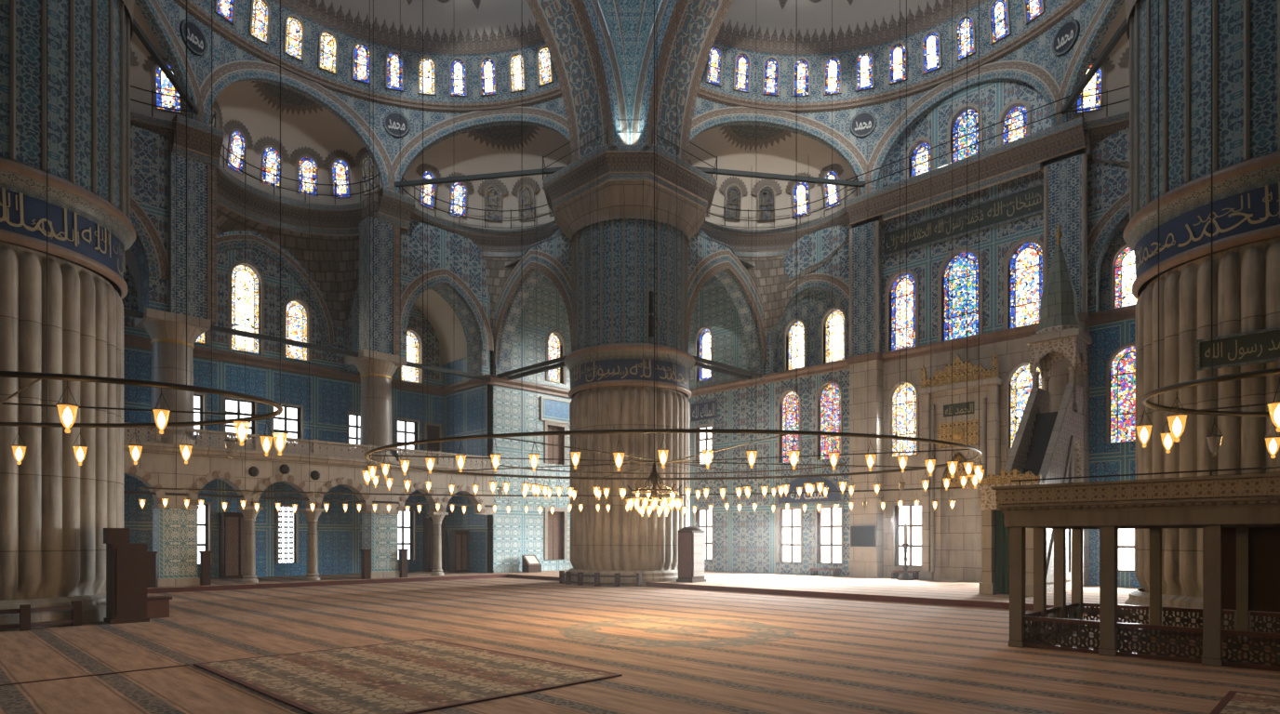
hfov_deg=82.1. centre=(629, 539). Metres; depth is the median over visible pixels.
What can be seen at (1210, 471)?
rod
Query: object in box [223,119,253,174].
window
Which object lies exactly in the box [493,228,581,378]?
wall
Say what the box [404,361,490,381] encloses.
tie beam
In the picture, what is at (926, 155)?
window
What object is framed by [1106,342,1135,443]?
window
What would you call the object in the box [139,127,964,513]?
ring chandelier
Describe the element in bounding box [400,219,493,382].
wall
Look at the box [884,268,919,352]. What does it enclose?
window
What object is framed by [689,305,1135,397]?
crown molding
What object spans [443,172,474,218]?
window
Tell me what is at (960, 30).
window
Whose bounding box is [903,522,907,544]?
candle
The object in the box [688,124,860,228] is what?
ceiling
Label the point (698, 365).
tie beam
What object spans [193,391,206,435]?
window
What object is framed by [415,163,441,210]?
window
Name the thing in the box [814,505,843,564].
window
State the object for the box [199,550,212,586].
wooden stand
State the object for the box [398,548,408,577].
wooden stand
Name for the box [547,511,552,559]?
shutter
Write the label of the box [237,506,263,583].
column
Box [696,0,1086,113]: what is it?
ceiling
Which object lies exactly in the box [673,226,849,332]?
vault
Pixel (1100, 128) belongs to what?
crown molding
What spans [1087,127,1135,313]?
wall
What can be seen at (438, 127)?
arch
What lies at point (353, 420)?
window
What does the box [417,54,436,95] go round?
window
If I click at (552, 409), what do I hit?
picture
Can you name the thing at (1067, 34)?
roundel
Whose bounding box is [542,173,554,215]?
window
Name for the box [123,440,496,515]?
wall
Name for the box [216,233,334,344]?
trim
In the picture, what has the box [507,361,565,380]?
tie beam
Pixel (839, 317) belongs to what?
window
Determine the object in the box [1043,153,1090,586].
wall
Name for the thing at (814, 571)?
bench
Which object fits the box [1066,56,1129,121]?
window
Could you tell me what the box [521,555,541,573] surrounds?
book stand
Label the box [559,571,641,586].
barrier
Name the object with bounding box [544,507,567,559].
window
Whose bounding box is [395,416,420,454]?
window
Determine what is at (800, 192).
window
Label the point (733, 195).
window
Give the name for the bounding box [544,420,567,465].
window
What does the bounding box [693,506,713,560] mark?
window
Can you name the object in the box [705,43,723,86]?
window
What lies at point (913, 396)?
window
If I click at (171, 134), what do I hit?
block
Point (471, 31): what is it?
ceiling
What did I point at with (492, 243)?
crown molding
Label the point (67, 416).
ring chandelier
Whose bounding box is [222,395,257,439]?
window
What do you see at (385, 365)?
column
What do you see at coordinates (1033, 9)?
window
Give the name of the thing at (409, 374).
window
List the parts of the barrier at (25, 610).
post, rail, rail, post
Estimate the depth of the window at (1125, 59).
26.13 m
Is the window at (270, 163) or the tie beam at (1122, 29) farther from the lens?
the window at (270, 163)
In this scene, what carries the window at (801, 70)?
attached to the ceiling at (788, 31)
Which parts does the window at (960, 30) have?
pane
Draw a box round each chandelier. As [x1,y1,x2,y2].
[0,0,288,461]
[361,0,984,498]
[626,0,682,515]
[1135,0,1279,453]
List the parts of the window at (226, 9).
pane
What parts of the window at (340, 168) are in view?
pane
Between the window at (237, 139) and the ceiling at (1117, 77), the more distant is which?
the window at (237, 139)
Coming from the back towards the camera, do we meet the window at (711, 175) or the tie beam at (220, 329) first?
the window at (711, 175)
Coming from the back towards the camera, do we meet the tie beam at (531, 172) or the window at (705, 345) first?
the window at (705, 345)
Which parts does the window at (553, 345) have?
pane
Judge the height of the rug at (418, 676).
0.019 m
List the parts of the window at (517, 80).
pane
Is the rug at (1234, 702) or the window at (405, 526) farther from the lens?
the window at (405, 526)
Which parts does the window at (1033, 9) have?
pane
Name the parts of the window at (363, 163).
pane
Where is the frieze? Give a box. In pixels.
[882,182,1043,258]
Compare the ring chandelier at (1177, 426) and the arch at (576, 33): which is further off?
the arch at (576, 33)
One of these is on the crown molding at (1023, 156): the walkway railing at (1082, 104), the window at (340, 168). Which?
the walkway railing at (1082, 104)
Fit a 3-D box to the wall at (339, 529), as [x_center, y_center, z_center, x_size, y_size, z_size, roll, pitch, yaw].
[-17.130,-6.450,32.616,19.900,16.600,0.350,0,0,-45]
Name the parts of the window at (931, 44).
pane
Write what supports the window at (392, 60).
attached to the ceiling at (471, 31)
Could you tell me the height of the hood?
1.450 m
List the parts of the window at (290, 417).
pane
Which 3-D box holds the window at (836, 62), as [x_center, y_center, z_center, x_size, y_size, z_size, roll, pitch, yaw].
[9.050,-20.732,32.795,0.780,1.618,0.307,0,0,10]
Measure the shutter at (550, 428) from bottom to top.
2.050 m
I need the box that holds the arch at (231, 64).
[196,20,395,192]
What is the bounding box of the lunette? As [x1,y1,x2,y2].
[774,472,844,506]
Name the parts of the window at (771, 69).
pane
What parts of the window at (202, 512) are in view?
pane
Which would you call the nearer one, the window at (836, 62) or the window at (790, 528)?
the window at (836, 62)
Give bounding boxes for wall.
[121,230,442,578]
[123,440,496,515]
[124,124,169,312]
[168,151,216,325]
[343,284,359,375]
[359,215,399,356]
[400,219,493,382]
[442,331,493,573]
[487,283,573,573]
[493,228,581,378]
[687,170,1142,587]
[765,225,849,374]
[847,220,883,578]
[877,80,1051,188]
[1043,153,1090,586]
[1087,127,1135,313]
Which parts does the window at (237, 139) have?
pane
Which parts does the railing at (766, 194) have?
pane, walkway railing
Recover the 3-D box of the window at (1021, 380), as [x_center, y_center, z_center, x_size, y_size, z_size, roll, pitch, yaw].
[15.316,-5.220,28.397,0.340,3.340,1.380,0,0,-45]
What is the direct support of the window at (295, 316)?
in the wall at (339, 529)
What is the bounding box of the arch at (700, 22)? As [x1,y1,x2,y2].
[626,0,733,163]
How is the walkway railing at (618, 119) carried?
on the pier at (601, 192)
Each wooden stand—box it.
[146,551,157,587]
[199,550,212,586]
[360,549,371,579]
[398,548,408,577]
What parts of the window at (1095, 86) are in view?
post, pane, walkway railing, post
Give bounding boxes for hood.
[941,453,976,489]
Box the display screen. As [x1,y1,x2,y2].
[850,526,875,546]
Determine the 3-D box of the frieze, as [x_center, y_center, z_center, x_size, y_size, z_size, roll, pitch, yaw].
[13.456,-12.925,30.003,0.140,1.110,6.500,0,0,-45]
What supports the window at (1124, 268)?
in the wall at (1108, 184)
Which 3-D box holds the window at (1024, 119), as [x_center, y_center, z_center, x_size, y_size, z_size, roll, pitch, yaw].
[15.351,-16.270,29.281,0.340,2.340,1.230,0,0,-45]
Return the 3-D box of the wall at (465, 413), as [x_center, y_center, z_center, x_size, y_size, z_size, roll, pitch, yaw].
[-8.503,-6.650,38.166,0.350,17.000,4.400,0,0,-45]
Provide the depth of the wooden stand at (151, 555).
25.65 m
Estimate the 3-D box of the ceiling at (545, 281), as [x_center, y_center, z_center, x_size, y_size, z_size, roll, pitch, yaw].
[0.000,-14.750,36.805,9.550,2.600,9.550,0,0,-45]
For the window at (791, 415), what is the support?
in the wall at (739, 536)
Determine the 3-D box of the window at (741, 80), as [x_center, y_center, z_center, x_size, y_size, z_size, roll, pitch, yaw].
[4.981,-20.732,32.564,0.780,1.618,0.307,0,0,-17]
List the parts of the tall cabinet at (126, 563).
door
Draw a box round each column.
[134,307,210,444]
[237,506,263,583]
[300,508,324,581]
[345,348,407,462]
[426,512,448,575]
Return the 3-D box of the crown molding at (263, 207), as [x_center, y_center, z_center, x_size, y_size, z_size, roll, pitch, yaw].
[-14.478,-14.485,30.954,9.200,1.230,4.890,0,0,-45]
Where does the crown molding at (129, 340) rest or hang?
attached to the wall at (339, 529)
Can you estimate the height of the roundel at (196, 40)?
1.120 m
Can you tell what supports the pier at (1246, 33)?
on the floor at (675, 651)
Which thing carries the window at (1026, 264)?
in the wall at (739, 536)
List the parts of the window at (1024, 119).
pane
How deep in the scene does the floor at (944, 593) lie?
26.97 m
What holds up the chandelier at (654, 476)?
hanging from the ceiling
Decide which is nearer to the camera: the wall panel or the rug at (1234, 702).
the rug at (1234, 702)
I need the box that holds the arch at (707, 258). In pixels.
[678,228,766,383]
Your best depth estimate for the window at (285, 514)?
33.92 m
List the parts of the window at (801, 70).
pane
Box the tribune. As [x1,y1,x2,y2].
[991,472,1279,671]
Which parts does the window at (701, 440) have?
pane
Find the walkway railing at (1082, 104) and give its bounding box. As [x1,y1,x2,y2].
[845,90,1083,200]
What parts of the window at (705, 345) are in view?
pane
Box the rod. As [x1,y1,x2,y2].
[1011,466,1279,485]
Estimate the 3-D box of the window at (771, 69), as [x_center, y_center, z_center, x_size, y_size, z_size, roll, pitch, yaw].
[6.320,-20.732,32.852,0.780,1.618,0.307,0,0,-8]
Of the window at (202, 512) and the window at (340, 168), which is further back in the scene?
the window at (340, 168)
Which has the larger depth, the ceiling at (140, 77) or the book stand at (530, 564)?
the book stand at (530, 564)
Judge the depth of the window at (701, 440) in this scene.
39.87 m
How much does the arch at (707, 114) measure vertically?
4.170 m
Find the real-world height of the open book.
0.382 m
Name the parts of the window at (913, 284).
pane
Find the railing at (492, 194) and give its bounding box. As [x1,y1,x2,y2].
[401,175,555,228]
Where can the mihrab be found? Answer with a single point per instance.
(952, 538)
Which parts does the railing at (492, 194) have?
walkway railing, pane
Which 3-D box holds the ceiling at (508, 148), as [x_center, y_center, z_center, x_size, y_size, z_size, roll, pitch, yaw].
[-5.757,-16.850,34.003,8.960,4.400,4.500,0,0,10]
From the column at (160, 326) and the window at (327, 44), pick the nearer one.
the column at (160, 326)
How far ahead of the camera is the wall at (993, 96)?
30.28 m
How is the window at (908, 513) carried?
in the wall at (739, 536)
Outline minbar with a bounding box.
[976,223,1092,597]
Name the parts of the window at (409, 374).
pane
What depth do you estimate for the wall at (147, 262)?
26.29 m
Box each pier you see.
[0,0,136,631]
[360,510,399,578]
[543,144,716,586]
[1122,0,1279,632]
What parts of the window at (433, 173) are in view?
pane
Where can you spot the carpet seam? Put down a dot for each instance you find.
(180, 665)
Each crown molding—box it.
[123,333,570,399]
[130,111,176,138]
[172,114,414,236]
[410,206,559,258]
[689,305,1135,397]
[699,206,849,258]
[845,116,1085,228]
[1081,111,1129,150]
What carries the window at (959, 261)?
in the wall at (739, 536)
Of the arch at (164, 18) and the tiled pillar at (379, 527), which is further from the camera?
the tiled pillar at (379, 527)
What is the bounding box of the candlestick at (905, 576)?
[896,522,914,580]
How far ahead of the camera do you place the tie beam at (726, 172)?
31.80 m
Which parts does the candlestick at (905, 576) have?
stem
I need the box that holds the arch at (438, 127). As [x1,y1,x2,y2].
[387,96,570,193]
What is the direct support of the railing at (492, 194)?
attached to the ceiling at (508, 148)
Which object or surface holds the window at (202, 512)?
in the wall at (339, 529)
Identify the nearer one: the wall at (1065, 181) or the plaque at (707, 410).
the wall at (1065, 181)
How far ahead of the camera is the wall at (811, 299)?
35.24 m
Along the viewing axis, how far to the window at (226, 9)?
28.16 m
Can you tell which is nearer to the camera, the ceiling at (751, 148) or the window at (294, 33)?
the window at (294, 33)
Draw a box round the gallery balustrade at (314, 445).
[123,422,494,468]
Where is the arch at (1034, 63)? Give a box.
[864,20,1063,193]
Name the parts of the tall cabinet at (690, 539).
panel, inlaid panel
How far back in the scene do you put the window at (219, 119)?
29.75 m
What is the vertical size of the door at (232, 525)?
2.840 m
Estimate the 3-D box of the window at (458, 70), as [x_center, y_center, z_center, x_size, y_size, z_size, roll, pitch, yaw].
[-7.687,-20.732,32.930,0.780,1.618,0.307,0,0,-1]
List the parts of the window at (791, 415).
pane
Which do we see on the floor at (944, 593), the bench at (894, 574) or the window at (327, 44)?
the bench at (894, 574)
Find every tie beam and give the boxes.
[123,308,143,319]
[133,17,198,114]
[208,324,358,357]
[394,166,565,186]
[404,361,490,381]
[496,355,567,378]
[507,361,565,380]
[692,355,762,378]
[693,166,865,186]
[693,361,751,380]
[1061,17,1126,114]
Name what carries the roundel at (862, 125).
attached to the arch at (707, 114)
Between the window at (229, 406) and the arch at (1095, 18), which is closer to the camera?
the arch at (1095, 18)
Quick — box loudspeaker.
[648,291,679,405]
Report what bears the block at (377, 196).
on the wall at (386, 234)
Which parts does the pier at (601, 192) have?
moulding, moulding, cap cornice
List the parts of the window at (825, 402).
pane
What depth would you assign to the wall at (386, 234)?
31.99 m
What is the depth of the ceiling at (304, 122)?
32.22 m
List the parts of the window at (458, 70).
pane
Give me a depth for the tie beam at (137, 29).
24.25 m
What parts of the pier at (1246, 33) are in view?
moulding, moulding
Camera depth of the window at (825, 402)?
34.51 m
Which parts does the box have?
lid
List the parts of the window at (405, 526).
pane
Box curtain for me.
[995,509,1026,593]
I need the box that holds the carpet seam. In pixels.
[0,665,189,686]
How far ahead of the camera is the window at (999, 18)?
29.27 m
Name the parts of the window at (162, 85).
post, walkway railing, pane, post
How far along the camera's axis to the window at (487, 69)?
32.87 m
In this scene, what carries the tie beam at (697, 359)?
attached to the pier at (601, 192)
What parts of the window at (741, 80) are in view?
pane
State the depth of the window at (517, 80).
32.59 m
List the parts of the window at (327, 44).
pane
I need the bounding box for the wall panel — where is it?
[151,505,199,587]
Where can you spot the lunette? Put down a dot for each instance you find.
(832, 485)
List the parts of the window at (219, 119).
pane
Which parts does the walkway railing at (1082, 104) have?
post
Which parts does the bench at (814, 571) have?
seat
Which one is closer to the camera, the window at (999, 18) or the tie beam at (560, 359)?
the window at (999, 18)
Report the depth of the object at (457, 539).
37.15 m
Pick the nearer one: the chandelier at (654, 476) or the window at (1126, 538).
the chandelier at (654, 476)
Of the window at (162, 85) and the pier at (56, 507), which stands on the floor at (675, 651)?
the pier at (56, 507)
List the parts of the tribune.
post, post, lattice panel, panel rail, post, lattice panel, panel rail, post, panel rail, lattice panel, lattice panel, panel rail, post, post, post, panel rail, lattice panel, moulding, post, panel rail, lattice panel, panel rail, lattice panel, post, post, post, post, panel rail, panel, lattice panel, panel rail, lattice panel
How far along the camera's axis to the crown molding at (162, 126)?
26.20 m
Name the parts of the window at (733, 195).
pane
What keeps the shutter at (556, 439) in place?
attached to the window at (550, 451)
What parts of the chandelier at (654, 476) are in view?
arm, arm, arm, stem, arm, arm, arm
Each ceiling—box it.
[130,1,185,120]
[173,0,562,113]
[212,80,382,204]
[399,124,571,228]
[505,227,754,290]
[601,0,657,103]
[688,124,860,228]
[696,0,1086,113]
[1074,1,1129,120]
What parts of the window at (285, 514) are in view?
pane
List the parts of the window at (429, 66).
pane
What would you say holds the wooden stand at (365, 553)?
on the floor at (944, 593)
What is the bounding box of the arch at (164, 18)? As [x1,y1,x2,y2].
[134,0,204,123]
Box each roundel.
[179,19,207,55]
[383,111,409,137]
[850,111,876,137]
[1052,19,1079,55]
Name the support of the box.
on the floor at (675, 651)
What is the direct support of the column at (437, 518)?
on the floor at (944, 593)
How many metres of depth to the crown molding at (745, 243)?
35.58 m
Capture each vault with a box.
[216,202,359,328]
[484,226,586,332]
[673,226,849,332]
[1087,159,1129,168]
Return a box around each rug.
[193,639,622,713]
[1209,691,1279,713]
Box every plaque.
[690,400,717,422]
[1196,327,1279,371]
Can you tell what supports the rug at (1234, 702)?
on the floor at (675, 651)
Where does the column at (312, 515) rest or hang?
on the floor at (944, 593)
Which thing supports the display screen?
attached to the wall at (865, 360)
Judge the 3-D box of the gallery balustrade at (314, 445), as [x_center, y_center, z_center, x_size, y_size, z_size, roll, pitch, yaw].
[-13.682,-3.730,29.119,19.830,0.680,0.190,0,0,-45]
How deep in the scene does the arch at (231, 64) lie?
30.26 m
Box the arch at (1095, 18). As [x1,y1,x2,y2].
[1054,0,1124,125]
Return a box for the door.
[423,422,441,463]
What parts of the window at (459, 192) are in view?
pane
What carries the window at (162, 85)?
attached to the ceiling at (140, 77)
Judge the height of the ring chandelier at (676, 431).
22.561 m
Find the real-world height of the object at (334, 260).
3.800 m
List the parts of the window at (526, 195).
pane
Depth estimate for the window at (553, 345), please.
39.82 m
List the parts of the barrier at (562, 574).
post, post, post, post, rail, rail, post, post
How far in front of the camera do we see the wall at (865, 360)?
32.36 m
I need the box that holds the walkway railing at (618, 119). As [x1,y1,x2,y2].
[542,119,717,180]
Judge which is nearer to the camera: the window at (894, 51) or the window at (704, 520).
the window at (894, 51)
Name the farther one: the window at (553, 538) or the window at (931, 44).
the window at (553, 538)
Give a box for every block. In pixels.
[168,128,219,172]
[361,192,408,232]
[849,214,887,229]
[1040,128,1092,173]
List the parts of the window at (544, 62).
pane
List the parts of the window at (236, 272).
pane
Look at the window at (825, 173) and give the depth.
34.48 m
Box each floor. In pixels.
[0,577,1279,713]
[146,570,1142,616]
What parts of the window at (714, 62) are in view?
pane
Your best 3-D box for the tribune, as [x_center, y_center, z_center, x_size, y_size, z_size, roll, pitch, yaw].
[10.324,0.465,11.597,4.220,2.770,7.300,0,0,-45]
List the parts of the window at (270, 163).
pane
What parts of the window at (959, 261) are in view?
pane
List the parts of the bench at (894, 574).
seat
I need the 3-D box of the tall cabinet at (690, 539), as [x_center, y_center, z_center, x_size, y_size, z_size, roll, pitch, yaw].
[2.439,0.585,29.196,0.900,2.210,0.900,0,0,-45]
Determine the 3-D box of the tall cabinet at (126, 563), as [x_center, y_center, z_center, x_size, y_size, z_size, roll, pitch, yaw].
[-11.285,0.800,16.476,0.740,2.100,0.740,0,0,-45]
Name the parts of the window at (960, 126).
pane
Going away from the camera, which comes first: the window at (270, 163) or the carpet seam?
the carpet seam
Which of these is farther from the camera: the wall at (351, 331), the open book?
the open book
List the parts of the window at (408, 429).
pane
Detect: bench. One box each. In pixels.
[810,568,840,576]
[890,570,919,579]
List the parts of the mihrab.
panel, gilded panel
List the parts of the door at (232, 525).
cornice, door, door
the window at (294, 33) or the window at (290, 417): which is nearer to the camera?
the window at (294, 33)
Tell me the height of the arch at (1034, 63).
4.170 m
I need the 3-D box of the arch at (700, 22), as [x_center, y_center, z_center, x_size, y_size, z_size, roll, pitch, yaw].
[6.748,-19.788,23.350,2.435,9.776,18.800,0,0,-45]
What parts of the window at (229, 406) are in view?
pane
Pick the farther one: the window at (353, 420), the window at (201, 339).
the window at (353, 420)
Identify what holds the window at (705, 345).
in the wall at (739, 536)
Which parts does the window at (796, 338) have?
pane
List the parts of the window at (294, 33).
pane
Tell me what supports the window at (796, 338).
in the wall at (811, 299)
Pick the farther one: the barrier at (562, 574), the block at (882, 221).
the block at (882, 221)
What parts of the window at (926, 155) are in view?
pane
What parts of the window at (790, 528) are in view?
pane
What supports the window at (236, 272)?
in the wall at (339, 529)
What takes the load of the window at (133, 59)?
attached to the ceiling at (140, 77)
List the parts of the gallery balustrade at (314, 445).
pierced panel, post, pierced panel, post, pierced panel, rail, post, pierced panel, pierced panel, post, pierced panel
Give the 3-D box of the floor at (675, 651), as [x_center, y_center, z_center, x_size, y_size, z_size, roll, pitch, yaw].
[0.000,1.850,19.799,56.000,0.001,56.000,0,0,-45]
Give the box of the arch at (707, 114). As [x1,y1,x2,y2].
[689,96,871,195]
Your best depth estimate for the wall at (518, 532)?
38.22 m
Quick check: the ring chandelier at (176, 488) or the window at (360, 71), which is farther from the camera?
the window at (360, 71)
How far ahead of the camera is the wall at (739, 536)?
33.55 m
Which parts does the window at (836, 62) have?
pane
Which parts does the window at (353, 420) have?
pane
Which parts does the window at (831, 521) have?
pane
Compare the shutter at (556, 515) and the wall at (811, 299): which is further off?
the shutter at (556, 515)
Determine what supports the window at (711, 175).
attached to the ceiling at (751, 148)
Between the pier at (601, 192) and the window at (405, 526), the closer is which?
the pier at (601, 192)
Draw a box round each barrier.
[0,600,81,631]
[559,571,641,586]
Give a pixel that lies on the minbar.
(1044, 443)
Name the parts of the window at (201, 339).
pane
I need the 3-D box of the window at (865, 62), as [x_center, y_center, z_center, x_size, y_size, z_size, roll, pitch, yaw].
[10.376,-20.732,32.451,0.780,1.618,0.307,0,0,19]
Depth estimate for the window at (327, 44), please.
31.20 m
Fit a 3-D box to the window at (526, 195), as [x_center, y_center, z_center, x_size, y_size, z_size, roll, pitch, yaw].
[-5.048,-16.651,35.892,1.539,2.020,0.398,0,0,15]
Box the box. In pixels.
[146,596,172,618]
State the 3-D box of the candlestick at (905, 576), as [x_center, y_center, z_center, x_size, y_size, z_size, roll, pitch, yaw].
[11.420,0.490,30.441,0.680,2.400,0.680,0,0,-45]
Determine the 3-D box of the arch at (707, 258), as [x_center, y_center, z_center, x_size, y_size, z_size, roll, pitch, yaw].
[4.331,-10.910,34.913,7.520,5.920,0.950,0,0,-45]
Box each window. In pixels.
[130,47,139,66]
[130,55,193,119]
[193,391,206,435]
[193,502,212,565]
[195,330,210,345]
[208,100,223,129]
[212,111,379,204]
[213,0,236,24]
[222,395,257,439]
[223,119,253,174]
[227,260,264,355]
[248,0,270,44]
[253,135,289,188]
[270,401,304,443]
[276,504,298,563]
[282,296,312,361]
[283,13,305,61]
[318,29,338,74]
[324,148,355,197]
[346,411,359,447]
[351,40,371,84]
[354,146,377,195]
[385,49,403,91]
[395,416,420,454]
[397,508,415,560]
[398,327,424,383]
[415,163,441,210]
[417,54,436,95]
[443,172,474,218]
[449,56,467,96]
[479,55,497,95]
[507,51,526,93]
[511,175,540,221]
[535,43,554,86]
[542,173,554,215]
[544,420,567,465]
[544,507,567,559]
[545,329,566,384]
[693,423,713,465]
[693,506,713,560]
[694,325,712,382]
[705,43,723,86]
[705,173,717,215]
[719,175,747,221]
[733,51,751,93]
[761,55,780,95]
[775,506,802,563]
[777,388,801,463]
[783,318,806,371]
[785,172,815,218]
[791,56,810,96]
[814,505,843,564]
[815,380,842,460]
[817,163,843,210]
[820,306,846,363]
[823,54,841,95]
[855,49,874,91]
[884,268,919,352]
[887,379,919,457]
[888,40,907,84]
[892,502,921,567]
[905,136,933,179]
[920,29,941,74]
[937,246,983,342]
[946,103,983,164]
[954,13,975,61]
[988,0,1011,44]
[997,99,1030,146]
[1003,236,1043,329]
[1005,360,1042,449]
[1023,0,1045,24]
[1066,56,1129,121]
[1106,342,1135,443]
[1109,242,1137,309]
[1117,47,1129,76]
[1117,529,1135,572]
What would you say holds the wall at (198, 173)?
attached to the wall at (147, 262)
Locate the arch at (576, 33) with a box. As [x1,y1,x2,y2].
[526,0,632,163]
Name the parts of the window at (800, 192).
pane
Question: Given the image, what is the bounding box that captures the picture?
[540,396,570,424]
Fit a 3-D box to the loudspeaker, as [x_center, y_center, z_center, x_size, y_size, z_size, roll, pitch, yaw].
[1.328,-9.249,29.347,1.300,7.803,0.634,0,0,11]
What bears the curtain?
hanging from the minbar
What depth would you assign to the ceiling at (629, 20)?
27.76 m
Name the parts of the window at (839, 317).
pane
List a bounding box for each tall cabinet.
[103,528,149,625]
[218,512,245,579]
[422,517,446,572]
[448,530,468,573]
[676,526,706,583]
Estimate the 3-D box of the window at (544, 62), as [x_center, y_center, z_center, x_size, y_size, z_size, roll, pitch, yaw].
[-3.703,-20.732,32.072,0.780,1.618,0.307,0,0,26]
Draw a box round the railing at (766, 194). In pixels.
[704,176,857,228]
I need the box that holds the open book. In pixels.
[524,556,538,563]
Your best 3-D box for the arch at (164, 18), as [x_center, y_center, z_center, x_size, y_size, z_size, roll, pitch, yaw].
[-15.775,-17.235,22.646,1.699,4.170,9.705,0,0,-10]
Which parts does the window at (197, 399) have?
pane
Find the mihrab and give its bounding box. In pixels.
[918,353,1002,582]
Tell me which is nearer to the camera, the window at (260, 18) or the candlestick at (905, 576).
the window at (260, 18)
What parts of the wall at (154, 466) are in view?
tie rod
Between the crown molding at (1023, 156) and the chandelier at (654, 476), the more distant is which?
the crown molding at (1023, 156)
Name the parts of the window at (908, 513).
pane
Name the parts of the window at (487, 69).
pane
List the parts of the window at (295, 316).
pane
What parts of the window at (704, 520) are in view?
pane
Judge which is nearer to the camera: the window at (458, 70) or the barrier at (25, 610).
the barrier at (25, 610)
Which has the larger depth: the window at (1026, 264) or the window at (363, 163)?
the window at (363, 163)
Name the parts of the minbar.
handrail, balustrade, canopy post, canopy post, canopy cornice, triangle moulding, handrail, balustrade, canopy post, canopy post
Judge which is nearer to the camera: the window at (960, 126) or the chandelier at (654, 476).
the chandelier at (654, 476)
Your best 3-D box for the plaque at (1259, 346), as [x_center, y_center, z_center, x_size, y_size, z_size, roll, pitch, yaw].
[12.739,-3.875,15.001,0.490,0.650,1.800,0,0,-45]
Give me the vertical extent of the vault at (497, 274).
3.599 m
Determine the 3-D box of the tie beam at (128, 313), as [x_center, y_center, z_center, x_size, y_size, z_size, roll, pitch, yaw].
[-18.915,-7.930,24.360,5.300,0.180,0.180,0,0,-45]
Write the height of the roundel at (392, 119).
1.120 m
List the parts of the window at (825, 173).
pane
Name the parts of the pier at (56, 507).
moulding, moulding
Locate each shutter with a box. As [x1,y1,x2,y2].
[547,426,552,464]
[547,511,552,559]
[552,426,561,465]
[552,511,561,559]

